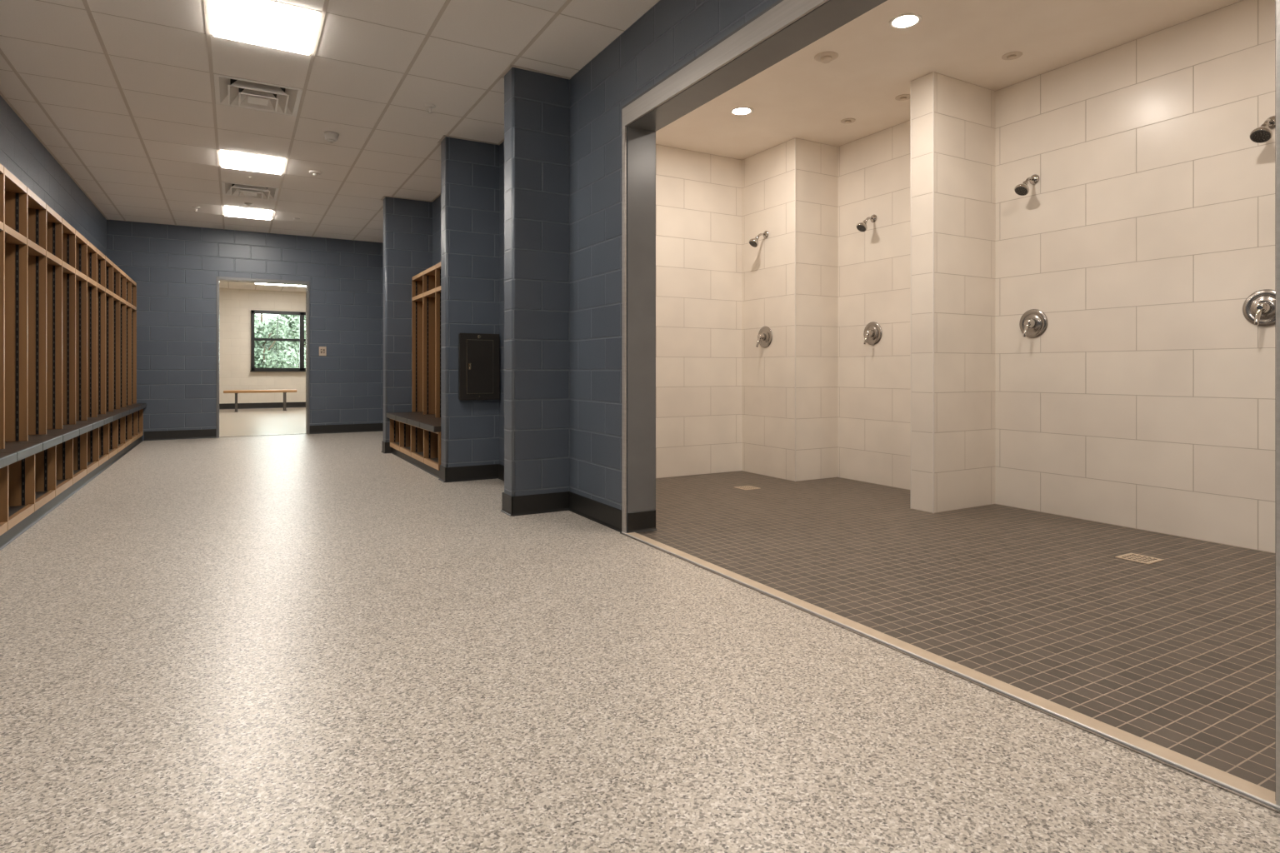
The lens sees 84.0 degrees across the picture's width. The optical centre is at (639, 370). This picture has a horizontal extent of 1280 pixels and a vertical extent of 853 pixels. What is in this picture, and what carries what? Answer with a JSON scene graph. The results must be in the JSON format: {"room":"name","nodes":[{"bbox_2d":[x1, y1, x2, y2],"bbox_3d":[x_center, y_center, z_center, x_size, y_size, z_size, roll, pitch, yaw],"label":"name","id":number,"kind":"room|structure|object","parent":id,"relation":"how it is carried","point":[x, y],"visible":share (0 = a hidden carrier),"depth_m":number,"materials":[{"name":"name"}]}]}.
{"room":"locker room","nodes":[
{"label":"locker room","id":0,"kind":"room"},
{"bbox_2d":[0,95,106,256],"bbox_3d":[-3.705,-0.617,3.184,0.200,3.233,15.600,0,0,-30],"label":"wall","id":1,"kind":"structure","parent":0,"point":[22,153],"depth_m":6.66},
{"bbox_2d":[0,435,142,550],"bbox_3d":[-5.339,0.961,6.679,0.414,0.079,7.491,0,0,-30],"label":"baseboard","id":2,"kind":"structure","parent":1,"relation":"attached to","point":[14,532],"depth_m":5.22,"materials":[{"name":"black rubber"}]},
{"bbox_2d":[0,452,17,535],"bbox_3d":[-3.624,0.696,3.708,0.454,0.446,0.622,0,0,-30],"label":"bench","id":3,"kind":"object","parent":2,"relation":"on","point":[7,458],"visible":1,"depth_m":4.05,"materials":[{"name":"brown wood"}]},
{"bbox_2d":[0,163,4,449],"bbox_3d":[-3.827,-0.374,3.947,0.338,1.695,0.548,0,0,-30],"label":"locker","id":4,"kind":"object","parent":3,"relation":"on","point":[2,167],"visible":1,"depth_m":4.26,"materials":[{"name":"brown wood"}]},
{"bbox_2d":[0,442,42,529],"bbox_3d":[-3.933,0.696,4.250,0.454,0.446,0.622,0,0,-30],"label":"bench","id":5,"kind":"object","parent":2,"relation":"on","point":[22,472],"visible":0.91,"depth_m":4.55,"materials":[{"name":"brown wood"}]},
{"bbox_2d":[4,166,27,449],"bbox_3d":[-4.098,-0.374,4.425,0.338,1.695,0.548,0,0,-30],"label":"locker","id":6,"kind":"object","parent":5,"relation":"on","point":[15,192],"visible":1,"depth_m":4.71,"materials":[{"name":"brown wood"}]},
{"bbox_2d":[5,224,26,244],"bbox_3d":[-4.094,-0.857,4.427,0.325,0.046,0.527,0,0,-30],"label":"shelf","id":7,"kind":"object","parent":6,"relation":"attached to","point":[12,237],"depth_m":4.56,"materials":[{"name":"brown wood"}]},
{"bbox_2d":[5,435,62,510],"bbox_3d":[-4.241,0.696,4.792,0.454,0.446,0.622,0,0,-30],"label":"bench","id":8,"kind":"object","parent":2,"relation":"on","point":[45,460],"visible":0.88,"depth_m":5.10,"materials":[{"name":"brown wood"}]},
{"bbox_2d":[27,187,46,434],"bbox_3d":[-4.370,-0.374,4.902,0.338,1.695,0.548,0,0,-30],"label":"locker","id":9,"kind":"object","parent":8,"relation":"on","point":[37,207],"visible":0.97,"depth_m":5.18,"materials":[{"name":"brown wood"}]},
{"bbox_2d":[27,238,45,256],"bbox_3d":[-4.365,-0.857,4.904,0.325,0.046,0.527,0,0,-30],"label":"shelf","id":10,"kind":"object","parent":9,"relation":"attached to","point":[33,249],"depth_m":5.03,"materials":[{"name":"brown wood"}]},
{"bbox_2d":[27,429,79,496],"bbox_3d":[-4.550,0.696,5.334,0.454,0.446,0.622,0,0,-30],"label":"bench","id":11,"kind":"object","parent":2,"relation":"on","point":[64,451],"visible":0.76,"depth_m":5.65,"materials":[{"name":"brown wood"}]},
{"bbox_2d":[46,204,62,429],"bbox_3d":[-4.642,-0.374,5.379,0.338,1.695,0.548,0,0,-30],"label":"locker","id":12,"kind":"object","parent":11,"relation":"on","point":[54,222],"visible":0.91,"depth_m":5.66,"materials":[{"name":"brown wood"}]},
{"bbox_2d":[46,250,61,265],"bbox_3d":[-4.637,-0.857,5.381,0.325,0.046,0.527,0,0,-30],"label":"shelf","id":13,"kind":"object","parent":12,"relation":"attached to","point":[52,260],"depth_m":5.51,"materials":[{"name":"brown wood"}]},
{"bbox_2d":[50,424,92,484],"bbox_3d":[-4.858,0.696,5.876,0.454,0.446,0.622,0,0,-30],"label":"bench","id":14,"kind":"object","parent":2,"relation":"on","point":[79,442],"visible":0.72,"depth_m":6.19,"materials":[{"name":"brown wood"}]},
{"bbox_2d":[62,218,75,424],"bbox_3d":[-4.913,-0.374,5.856,0.338,1.695,0.548,0,0,-30],"label":"locker","id":15,"kind":"object","parent":14,"relation":"on","point":[68,232],"visible":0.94,"depth_m":6.14,"materials":[{"name":"brown wood"}]},
{"bbox_2d":[62,260,74,274],"bbox_3d":[-4.908,-0.857,5.859,0.325,0.046,0.527,0,0,-30],"label":"shelf","id":16,"kind":"object","parent":15,"relation":"attached to","point":[67,269],"depth_m":6.00,"materials":[{"name":"brown wood"}]},
{"bbox_2d":[75,420,104,474],"bbox_3d":[-5.166,0.696,6.418,0.454,0.446,0.622,0,0,-30],"label":"bench","id":17,"kind":"object","parent":2,"relation":"on","point":[92,437],"visible":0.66,"depth_m":6.74,"materials":[{"name":"brown wood"}]},
{"bbox_2d":[75,230,86,420],"bbox_3d":[-5.185,-0.374,6.333,0.338,1.695,0.548,0,0,-30],"label":"locker","id":18,"kind":"object","parent":17,"relation":"on","point":[81,242],"visible":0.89,"depth_m":6.62,"materials":[{"name":"brown wood"}]},
{"bbox_2d":[75,269,86,280],"bbox_3d":[-5.180,-0.857,6.336,0.325,0.046,0.527,0,0,-30],"label":"shelf","id":19,"kind":"object","parent":18,"relation":"attached to","point":[80,276],"depth_m":6.48,"materials":[{"name":"brown wood"}]},
{"bbox_2d":[86,240,96,420],"bbox_3d":[-5.456,-0.374,6.810,0.338,1.695,0.548,0,0,-30],"label":"locker","id":20,"kind":"object","parent":17,"relation":"on","point":[91,249],"visible":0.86,"depth_m":7.10,"materials":[{"name":"brown wood"}]},
{"bbox_2d":[87,276,96,286],"bbox_3d":[-5.451,-0.857,6.813,0.325,0.046,0.527,0,0,-30],"label":"shelf","id":21,"kind":"object","parent":20,"relation":"attached to","point":[91,282],"depth_m":6.93,"materials":[{"name":"brown wood"}]},
{"bbox_2d":[87,415,114,465],"bbox_3d":[-5.475,0.696,6.960,0.454,0.446,0.622,0,0,-30],"label":"bench","id":22,"kind":"object","parent":2,"relation":"on","point":[103,430],"visible":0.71,"depth_m":7.28,"materials":[{"name":"brown wood"}]},
{"bbox_2d":[96,248,105,417],"bbox_3d":[-5.728,-0.374,7.287,0.338,1.695,0.548,0,0,-30],"label":"locker","id":23,"kind":"object","parent":22,"relation":"on","point":[101,257],"visible":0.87,"depth_m":7.58,"materials":[{"name":"brown wood"}]},
{"bbox_2d":[97,283,104,291],"bbox_3d":[-5.723,-0.857,7.290,0.325,0.046,0.527,0,0,-30],"label":"shelf","id":24,"kind":"object","parent":23,"relation":"attached to","point":[101,287],"depth_m":7.44,"materials":[{"name":"brown wood"}]},
{"bbox_2d":[97,412,122,459],"bbox_3d":[-5.783,0.696,7.502,0.454,0.446,0.622,0,0,-30],"label":"bench","id":25,"kind":"object","parent":2,"relation":"on","point":[113,425],"visible":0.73,"depth_m":7.82,"materials":[{"name":"brown wood"}]},
{"bbox_2d":[105,256,113,411],"bbox_3d":[-5.999,-0.374,7.765,0.338,1.695,0.548,0,0,-30],"label":"locker","id":26,"kind":"object","parent":25,"relation":"on","point":[109,264],"visible":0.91,"depth_m":8.06,"materials":[{"name":"brown wood"}]},
{"bbox_2d":[105,288,113,296],"bbox_3d":[-5.994,-0.857,7.767,0.325,0.046,0.527,0,0,-30],"label":"shelf","id":27,"kind":"object","parent":26,"relation":"attached to","point":[109,292],"depth_m":7.94,"materials":[{"name":"brown wood"}]},
{"bbox_2d":[105,410,129,453],"bbox_3d":[-6.091,0.696,8.044,0.454,0.446,0.622,0,0,-30],"label":"bench","id":28,"kind":"object","parent":2,"relation":"on","point":[121,422],"visible":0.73,"depth_m":8.36,"materials":[{"name":"brown wood"}]},
{"bbox_2d":[113,263,119,409],"bbox_3d":[-6.271,-0.374,8.242,0.338,1.695,0.548,0,0,-30],"label":"locker","id":29,"kind":"object","parent":28,"relation":"on","point":[116,269],"visible":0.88,"depth_m":8.54,"materials":[{"name":"brown wood"}]},
{"bbox_2d":[113,407,135,447],"bbox_3d":[-6.400,0.696,8.586,0.454,0.446,0.622,0,0,-30],"label":"bench","id":30,"kind":"object","parent":2,"relation":"on","point":[127,418],"visible":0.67,"depth_m":8.91,"materials":[{"name":"brown wood"}]},
{"bbox_2d":[120,269,125,407],"bbox_3d":[-6.542,-0.374,8.719,0.338,1.695,0.548,0,0,-30],"label":"locker","id":31,"kind":"object","parent":30,"relation":"on","point":[122,275],"visible":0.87,"depth_m":9.02,"materials":[{"name":"brown wood"}]},
{"bbox_2d":[120,405,141,443],"bbox_3d":[-6.708,0.696,9.128,0.454,0.446,0.622,0,0,-30],"label":"bench","id":32,"kind":"object","parent":2,"relation":"on","point":[134,416],"visible":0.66,"depth_m":9.45,"materials":[{"name":"brown wood"}]},
{"bbox_2d":[125,274,131,407],"bbox_3d":[-6.814,-0.374,9.196,0.338,1.695,0.548,0,0,-30],"label":"locker","id":33,"kind":"object","parent":32,"relation":"on","point":[128,280],"visible":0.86,"depth_m":9.49,"materials":[{"name":"brown wood"}]},
{"bbox_2d":[131,403,146,439],"bbox_3d":[-7.016,0.696,9.670,0.454,0.446,0.622,0,0,-30],"label":"bench","id":34,"kind":"object","parent":2,"relation":"on","point":[140,413],"visible":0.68,"depth_m":10.00,"materials":[{"name":"brown wood"}]},
{"bbox_2d":[131,279,136,404],"bbox_3d":[-7.085,-0.374,9.673,0.338,1.695,0.548,0,0,-30],"label":"locker","id":35,"kind":"object","parent":34,"relation":"on","point":[133,283],"visible":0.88,"depth_m":9.97,"materials":[{"name":"brown wood"}]},
{"bbox_2d":[106,220,383,440],"bbox_3d":[-5.746,-0.617,10.882,3.865,3.233,0.200,0,0,-30],"label":"wall","id":36,"kind":"structure","parent":0,"point":[175,270],"depth_m":10.49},
{"bbox_2d":[216,276,309,438],"bbox_3d":[-5.752,-0.190,10.879,1.249,2.380,0.228,0,0,-30],"label":"door frame","id":37,"kind":"structure","parent":36,"relation":"in","point":[218,278],"depth_m":10.90,"materials":[{"name":"paint"}]},
{"bbox_2d":[144,423,383,440],"bbox_3d":[-5.594,0.934,10.842,3.240,0.132,0.019,0,0,-30],"label":"baseboard","id":38,"kind":"structure","parent":36,"relation":"attached to","point":[320,429],"depth_m":10.46,"materials":[{"name":"black rubber"}]},
{"bbox_2d":[319,346,326,355],"bbox_3d":[-4.990,-0.296,11.186,0.104,0.144,0.020,0,0,-30],"label":"light switch","id":39,"kind":"object","parent":36,"relation":"attached to","point":[322,350],"visible":1,"depth_m":11.19,"materials":[{"name":"beige plastic"}]},
{"bbox_2d":[219,288,305,404],"bbox_3d":[-9.566,-0.617,18.833,12.000,3.233,0.200,0,0,-30],"label":"wall","id":40,"kind":"structure","parent":0,"point":[236,306],"depth_m":18.37,"materials":[{"name":"beige paint"}]},
{"bbox_2d":[219,401,305,409],"bbox_3d":[-9.512,0.927,18.738,12.000,0.145,0.019,0,0,-30],"label":"baseboard","id":41,"kind":"structure","parent":40,"relation":"attached to","point":[263,405],"depth_m":18.54,"materials":[{"name":"black rubber"}]},
{"bbox_2d":[250,310,305,371],"bbox_3d":[-9.050,-0.753,18.995,2.384,1.593,0.190,0,0,-30],"label":"window","id":42,"kind":"structure","parent":40,"relation":"in","point":[301,314],"depth_m":18.73,"materials":[{"name":"black metal"}]},
{"bbox_2d":[219,280,305,292],"bbox_3d":[-7.390,-2.207,15.009,12.040,0.253,8.600,0,0,-30],"label":"ceiling","id":43,"kind":"structure","parent":0,"point":[233,285],"depth_m":17.85,"materials":[{"name":"tile"}]},
{"bbox_2d":[0,0,659,243],"bbox_3d":[-2.025,-2.207,4.140,3.705,0.253,15.200,0,0,-30],"label":"ceiling","id":44,"kind":"structure","parent":0,"point":[121,93],"depth_m":5.30,"materials":[{"name":"tile"}]},
{"bbox_2d":[223,205,273,219],"bbox_3d":[-5.187,-2.107,9.423,0.568,0.073,0.642,0,0,-30],"label":"ceiling light","id":45,"kind":"object","parent":44,"relation":"attached to","point":[228,211],"visible":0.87,"depth_m":9.37,"materials":[{"name":"white plastic"}]},
{"bbox_2d":[221,181,279,199],"bbox_3d":[-4.536,-2.120,8.279,0.568,0.165,0.642,0,0,-30],"label":"ceiling vent","id":46,"kind":"object","parent":44,"relation":"in","point":[228,188],"visible":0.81,"depth_m":8.25,"materials":[{"name":"silver metal"}]},
{"bbox_2d":[219,149,285,174],"bbox_3d":[-3.885,-2.107,7.135,0.568,0.073,0.642,0,0,-30],"label":"ceiling light","id":47,"kind":"object","parent":44,"relation":"attached to","point":[228,159],"visible":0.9,"depth_m":7.08,"materials":[{"name":"white plastic"}]},
{"bbox_2d":[213,73,302,116],"bbox_3d":[-2.909,-2.120,5.420,0.568,0.165,0.642,0,0,-30],"label":"ceiling vent","id":48,"kind":"object","parent":44,"relation":"in","point":[229,91],"visible":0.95,"depth_m":5.39,"materials":[{"name":"silver metal"}]},
{"bbox_2d":[208,0,321,54],"bbox_3d":[-2.258,-2.107,4.276,0.568,0.073,0.642,0,0,-30],"label":"ceiling light","id":49,"kind":"object","parent":44,"relation":"attached to","point":[270,23],"visible":0.94,"depth_m":4.25,"materials":[{"name":"white plastic"}]},
{"bbox_2d":[324,130,339,143],"bbox_3d":[-2.717,-2.045,6.266,0.124,0.079,0.124,0,0,-30],"label":"smoke detector","id":50,"kind":"object","parent":44,"relation":"attached to","point":[331,137],"visible":1,"depth_m":6.23,"materials":[{"name":"white plastic"}]},
{"bbox_2d":[432,0,778,533],"bbox_3d":[-0.366,-0.617,4.970,0.120,3.233,15.400,0,0,-30],"label":"wall","id":51,"kind":"structure","parent":0,"point":[671,33],"depth_m":4.63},
{"bbox_2d":[380,65,570,202],"bbox_3d":[-1.816,-2.083,6.895,0.576,0.008,4.482,0,0,-30],"label":"trim","id":52,"kind":"structure","parent":51,"relation":"attached to","point":[510,67],"depth_m":5.06,"materials":[{"name":"silver metal"}]},
{"bbox_2d":[497,464,622,532],"bbox_3d":[-0.458,0.934,5.032,0.059,0.132,15.200,0,0,-30],"label":"baseboard","id":53,"kind":"structure","parent":51,"relation":"attached to","point":[607,516],"depth_m":4.72,"materials":[{"name":"black rubber"}]},
{"bbox_2d":[627,509,656,533],"bbox_3d":[0.015,0.936,4.390,0.200,0.128,0.019,0,0,-30],"label":"baseboard","id":54,"kind":"object","parent":51,"relation":"attached to","point":[642,521],"visible":0.96,"depth_m":4.39,"materials":[{"name":"black rubber"}]},
{"bbox_2d":[621,0,783,510],"bbox_3d":[0.690,-0.378,2.992,0.005,2.496,3.229,0,0,-30],"label":"trim","id":55,"kind":"structure","parent":51,"relation":"attached to","point":[778,1],"depth_m":4.14,"materials":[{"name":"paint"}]},
{"bbox_2d":[620,531,1279,814],"bbox_3d":[0.696,1.006,2.996,0.086,0.028,3.169,0,0,-30],"label":"trim","id":56,"kind":"structure","parent":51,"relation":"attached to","point":[1260,796],"depth_m":2.16,"materials":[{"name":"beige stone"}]},
{"bbox_2d":[622,0,1279,805],"bbox_3d":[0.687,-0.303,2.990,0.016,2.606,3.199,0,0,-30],"label":"trim","id":57,"kind":"structure","parent":51,"relation":"attached to","point":[786,12],"depth_m":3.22,"materials":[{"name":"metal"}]},
{"bbox_2d":[0,407,1279,852],"bbox_3d":[-3.582,1.100,8.317,12.000,0.200,24.400,0,0,-30],"label":"floor","id":58,"kind":"structure","parent":0,"point":[324,642],"depth_m":2.37,"materials":[{"name":"stone"}]},
{"bbox_2d":[223,390,296,412],"bbox_3d":[-9.224,0.744,17.302,1.570,0.512,0.340,0,0,-30],"label":"bench","id":59,"kind":"object","parent":58,"relation":"on","point":[235,392],"visible":1,"depth_m":17.13,"materials":[{"name":"brown wood"}]},
{"bbox_2d":[383,196,432,442],"bbox_3d":[-2.857,-0.592,8.747,0.554,3.183,0.190,0,0,-30],"label":"wall pier","id":60,"kind":"object","parent":58,"relation":"on","point":[407,223],"visible":0.5,"depth_m":8.62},
{"bbox_2d":[380,440,392,453],"bbox_3d":[-2.865,0.934,8.742,0.573,0.132,0.228,0,0,-30],"label":"baseboard","id":61,"kind":"object","parent":60,"relation":"attached to","point":[386,448],"visible":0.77,"depth_m":8.54,"materials":[{"name":"black rubber"}]},
{"bbox_2d":[391,448,439,478],"bbox_3d":[-2.197,0.961,7.650,0.490,0.079,2.354,0,0,-30],"label":"baseboard","id":62,"kind":"structure","parent":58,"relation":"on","point":[433,472],"depth_m":7.38,"materials":[{"name":"black rubber"}]},
{"bbox_2d":[386,411,422,451],"bbox_3d":[-2.660,0.716,8.405,0.546,0.406,0.589,0,0,-30],"label":"bench","id":63,"kind":"object","parent":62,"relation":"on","point":[394,425],"visible":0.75,"depth_m":8.53,"materials":[{"name":"brown wood"}]},
{"bbox_2d":[411,271,423,414],"bbox_3d":[-2.529,-0.311,8.479,0.245,1.648,0.589,0,0,-30],"label":"locker","id":64,"kind":"object","parent":63,"relation":"on","point":[417,280],"visible":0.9,"depth_m":8.69,"materials":[{"name":"brown wood"}]},
{"bbox_2d":[412,293,422,301],"bbox_3d":[-2.534,-0.862,8.477,0.232,0.046,0.568,0,0,-30],"label":"shelf","id":65,"kind":"object","parent":64,"relation":"attached to","point":[416,297],"depth_m":8.51,"materials":[{"name":"brown wood"}]},
{"bbox_2d":[395,414,435,456],"bbox_3d":[-2.368,0.716,7.892,0.546,0.406,0.589,0,0,-30],"label":"bench","id":66,"kind":"object","parent":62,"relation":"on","point":[405,429],"visible":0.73,"depth_m":8.03,"materials":[{"name":"brown wood"}]},
{"bbox_2d":[423,265,435,414],"bbox_3d":[-2.237,-0.311,7.966,0.245,1.648,0.589,0,0,-30],"label":"locker","id":67,"kind":"object","parent":66,"relation":"on","point":[429,275],"visible":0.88,"depth_m":8.18,"materials":[{"name":"brown wood"}]},
{"bbox_2d":[423,288,435,297],"bbox_3d":[-2.242,-0.862,7.964,0.232,0.046,0.568,0,0,-30],"label":"shelf","id":68,"kind":"object","parent":67,"relation":"attached to","point":[427,293],"depth_m":7.99,"materials":[{"name":"brown wood"}]},
{"bbox_2d":[406,417,440,463],"bbox_3d":[-2.076,0.716,7.379,0.546,0.406,0.589,0,0,-30],"label":"bench","id":69,"kind":"object","parent":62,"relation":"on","point":[417,433],"visible":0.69,"depth_m":7.52,"materials":[{"name":"brown wood"}]},
{"bbox_2d":[435,262,440,417],"bbox_3d":[-1.945,-0.311,7.453,0.245,1.648,0.589,0,0,-30],"label":"locker","id":70,"kind":"object","parent":69,"relation":"on","point":[438,265],"visible":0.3,"depth_m":7.65,"materials":[{"name":"brown wood"}]},
{"bbox_2d":[419,421,440,470],"bbox_3d":[-1.784,0.716,6.865,0.546,0.406,0.589,0,0,-30],"label":"bench","id":71,"kind":"object","parent":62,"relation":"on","point":[432,430],"visible":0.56,"depth_m":7.00,"materials":[{"name":"brown wood"}]},
{"bbox_2d":[440,136,499,467],"bbox_3d":[-1.563,-0.592,6.538,0.490,3.183,0.190,0,0,-30],"label":"wall pier","id":72,"kind":"object","parent":58,"relation":"on","point":[469,169],"visible":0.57,"depth_m":6.45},
{"bbox_2d":[438,464,498,482],"bbox_3d":[-1.571,0.934,6.533,0.509,0.132,0.228,0,0,-30],"label":"baseboard","id":73,"kind":"object","parent":72,"relation":"attached to","point":[453,474],"visible":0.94,"depth_m":6.44,"materials":[{"name":"black rubber"}]},
{"bbox_2d":[458,333,499,400],"bbox_3d":[-1.453,-0.030,6.436,0.366,0.600,0.093,0,0,-30],"label":"electrical panel","id":74,"kind":"object","parent":72,"relation":"attached to","point":[478,353],"visible":1,"depth_m":6.41,"materials":[{"name":"brown metal"}]},
{"bbox_2d":[504,67,569,496],"bbox_3d":[-0.718,-0.592,5.076,0.468,3.183,0.190,0,0,-30],"label":"wall pier","id":75,"kind":"object","parent":58,"relation":"on","point":[537,105],"visible":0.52,"depth_m":4.97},
{"bbox_2d":[500,491,569,516],"bbox_3d":[-0.744,0.934,5.061,0.447,0.132,0.228,0,0,-30],"label":"baseboard","id":76,"kind":"object","parent":75,"relation":"attached to","point":[555,502],"visible":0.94,"depth_m":4.97,"materials":[{"name":"black rubber"}]},
{"bbox_2d":[734,485,759,489],"bbox_3d":[0.910,1.000,6.035,0.160,0.005,0.160,0,0,-30],"label":"floor drain","id":77,"kind":"object","parent":58,"relation":"on","point":[743,487],"visible":1,"depth_m":6.03,"materials":[{"name":"beige"}]},
{"bbox_2d":[1115,553,1164,564],"bbox_3d":[2.649,1.000,3.772,0.160,0.005,0.160,0,0,-30],"label":"floor drain","id":78,"kind":"object","parent":58,"relation":"on","point":[1131,557],"visible":1,"depth_m":3.77,"materials":[{"name":"beige"}]},
{"bbox_2d":[655,144,741,478],"bbox_3d":[0.056,-0.612,6.605,2.270,3.243,0.173,0,0,-30],"label":"wall","id":79,"kind":"structure","parent":0,"point":[698,195],"depth_m":6.78,"materials":[{"name":"white tile"}]},
{"bbox_2d":[741,138,838,481],"bbox_3d":[1.565,-0.612,6.920,0.835,3.243,0.774,0,0,-30],"label":"wall","id":80,"kind":"structure","parent":0,"point":[768,175],"depth_m":6.57,"materials":[{"name":"white tile"}]},
{"bbox_2d":[749,230,768,247],"bbox_3d":[1.110,-1.234,6.681,0.190,0.164,0.094,0,0,-30],"label":"showerhead","id":81,"kind":"object","parent":80,"relation":"attached to","point":[753,242],"visible":1,"depth_m":6.66,"materials":[{"name":"silver metal"}]},
{"bbox_2d":[755,326,772,348],"bbox_3d":[1.143,-0.312,6.714,0.102,0.206,0.206,0,0,-30],"label":"shower valve","id":82,"kind":"object","parent":80,"relation":"attached to","point":[765,335],"visible":1,"depth_m":6.70,"materials":[{"name":"silver metal"}]},
{"bbox_2d":[838,120,909,489],"bbox_3d":[2.355,-0.612,6.059,0.314,3.243,1.503,0,0,-30],"label":"wall","id":83,"kind":"structure","parent":0,"point":[874,169],"depth_m":6.24,"materials":[{"name":"white tile"}]},
{"bbox_2d":[856,214,876,231],"bbox_3d":[1.976,-1.287,6.214,0.190,0.164,0.094,0,0,-30],"label":"showerhead","id":84,"kind":"object","parent":83,"relation":"attached to","point":[862,227],"visible":1,"depth_m":6.20,"materials":[{"name":"silver metal"}]},
{"bbox_2d":[863,321,882,344],"bbox_3d":[2.009,-0.322,6.245,0.102,0.206,0.206,0,0,-30],"label":"shower valve","id":85,"kind":"object","parent":83,"relation":"attached to","point":[872,332],"visible":1,"depth_m":6.23,"materials":[{"name":"silver metal"}]},
{"bbox_2d":[655,0,1242,159],"bbox_3d":[1.940,-2.208,4.153,2.920,0.250,6.300,0,0,-30],"label":"ceiling","id":86,"kind":"structure","parent":0,"point":[800,96],"depth_m":4.78,"materials":[{"name":"paint"}]},
{"bbox_2d":[730,106,753,114],"bbox_3d":[0.817,-2.080,5.714,0.184,0.006,0.184,0,0,-30],"label":"recessed light","id":87,"kind":"object","parent":86,"relation":"in","point":[740,110],"visible":1,"depth_m":5.71,"materials":[{"name":"white plastic"}]},
{"bbox_2d":[814,50,838,63],"bbox_3d":[1.237,-2.066,4.723,0.156,0.037,0.156,0,0,-30],"label":"sprinkler","id":88,"kind":"object","parent":86,"relation":"attached to","point":[824,57],"visible":1,"depth_m":4.69,"materials":[{"name":"beige metal"}]},
{"bbox_2d":[840,118,855,123],"bbox_3d":[1.738,-2.074,5.938,0.120,0.020,0.120,0,0,-30],"label":"sprinkler","id":89,"kind":"object","parent":86,"relation":"attached to","point":[846,120],"visible":1,"depth_m":5.92,"materials":[{"name":"beige metal"}]},
{"bbox_2d":[895,94,909,100],"bbox_3d":[2.011,-2.074,5.429,0.120,0.020,0.120,0,0,-30],"label":"sprinkler","id":90,"kind":"object","parent":86,"relation":"attached to","point":[904,97],"visible":0.91,"depth_m":5.41,"materials":[{"name":"beige metal"}]},
{"bbox_2d":[889,13,921,28],"bbox_3d":[1.581,-2.080,4.241,0.184,0.006,0.184,0,0,-30],"label":"recessed light","id":91,"kind":"object","parent":86,"relation":"in","point":[907,20],"visible":1,"depth_m":4.24,"materials":[{"name":"white plastic"}]},
{"bbox_2d":[1001,51,1022,59],"bbox_3d":[2.463,-2.074,4.710,0.124,0.020,0.124,0,0,-30],"label":"sprinkler","id":92,"kind":"object","parent":86,"relation":"attached to","point":[1012,55],"visible":1,"depth_m":4.69,"materials":[{"name":"beige metal"}]},
{"bbox_2d":[910,71,994,513],"bbox_3d":[2.304,-0.612,5.219,0.695,3.243,0.190,0,0,-30],"label":"wall","id":93,"kind":"structure","parent":0,"point":[964,112],"depth_m":5.10,"materials":[{"name":"white tile"}]},
{"bbox_2d":[795,71,934,513],"bbox_3d":[1.714,-0.540,5.669,0.024,3.081,1.565,0,0,-25],"label":"trim","id":94,"kind":"structure","parent":93,"relation":"attached to","point":[932,72],"depth_m":5.12,"materials":[{"name":"white plastic"}]},
{"bbox_2d":[995,0,1274,553],"bbox_3d":[3.698,-0.612,3.744,0.269,3.243,3.850,0,0,-30],"label":"wall","id":95,"kind":"structure","parent":0,"point":[1145,400],"depth_m":4.45,"materials":[{"name":"white tile"}]},
{"bbox_2d":[1014,174,1039,195],"bbox_3d":[2.718,-1.306,5.002,0.190,0.164,0.094,0,0,-30],"label":"showerhead","id":96,"kind":"object","parent":95,"relation":"attached to","point":[1022,189],"visible":1,"depth_m":4.98,"materials":[{"name":"silver metal"}]},
{"bbox_2d":[1019,309,1048,338],"bbox_3d":[2.752,-0.330,5.029,0.102,0.206,0.206,0,0,-30],"label":"shower valve","id":97,"kind":"object","parent":95,"relation":"attached to","point":[1033,323],"visible":1,"depth_m":5.02,"materials":[{"name":"silver metal"}]},
{"bbox_2d":[1242,289,1274,326],"bbox_3d":[3.400,-0.341,3.891,0.102,0.206,0.206,0,0,-30],"label":"shower valve","id":98,"kind":"object","parent":95,"relation":"attached to","point":[1258,309],"visible":0.87,"depth_m":3.90,"materials":[{"name":"silver metal"}]},
{"bbox_2d":[1249,115,1274,143],"bbox_3d":[3.378,-1.307,3.841,0.190,0.164,0.094,0,0,-30],"label":"showerhead","id":99,"kind":"object","parent":95,"relation":"attached to","point":[1263,133],"visible":0.97,"depth_m":3.82,"materials":[{"name":"silver metal"}]},
{"label":"outside","id":100,"kind":"structure","parent":0,"visible":0},
{"bbox_3d":[-27.522,1.400,48.368,120.000,0.200,68.700,0,0,-30],"label":"ground","id":101,"kind":"structure","parent":100,"visible":0},
{"bbox_2d":[254,314,299,368],"bbox_3d":[-13.281,-0.609,24.825,2.354,4.386,2.302,0,0,-43],"label":"tree","id":102,"kind":"object","parent":101,"relation":"on","point":[262,350],"visible":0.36,"depth_m":24.55,"materials":[{"name":"green plant"}]},
{"bbox_2d":[259,315,305,363],"bbox_3d":[-16.191,-0.399,31.356,3.877,4.280,4.361,0,0,-33],"label":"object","id":103,"kind":"object","parent":101,"relation":"on","point":[267,318],"visible":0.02,"depth_m":31.17,"materials":[{"name":"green plant"}]},
{"bbox_2d":[278,315,305,368],"bbox_3d":[-13.523,-0.772,28.081,2.286,4.161,2.097,0,0,38],"label":"tree","id":104,"kind":"object","parent":101,"relation":"on","point":[293,320],"visible":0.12,"depth_m":27.71,"materials":[{"name":"green plant"}]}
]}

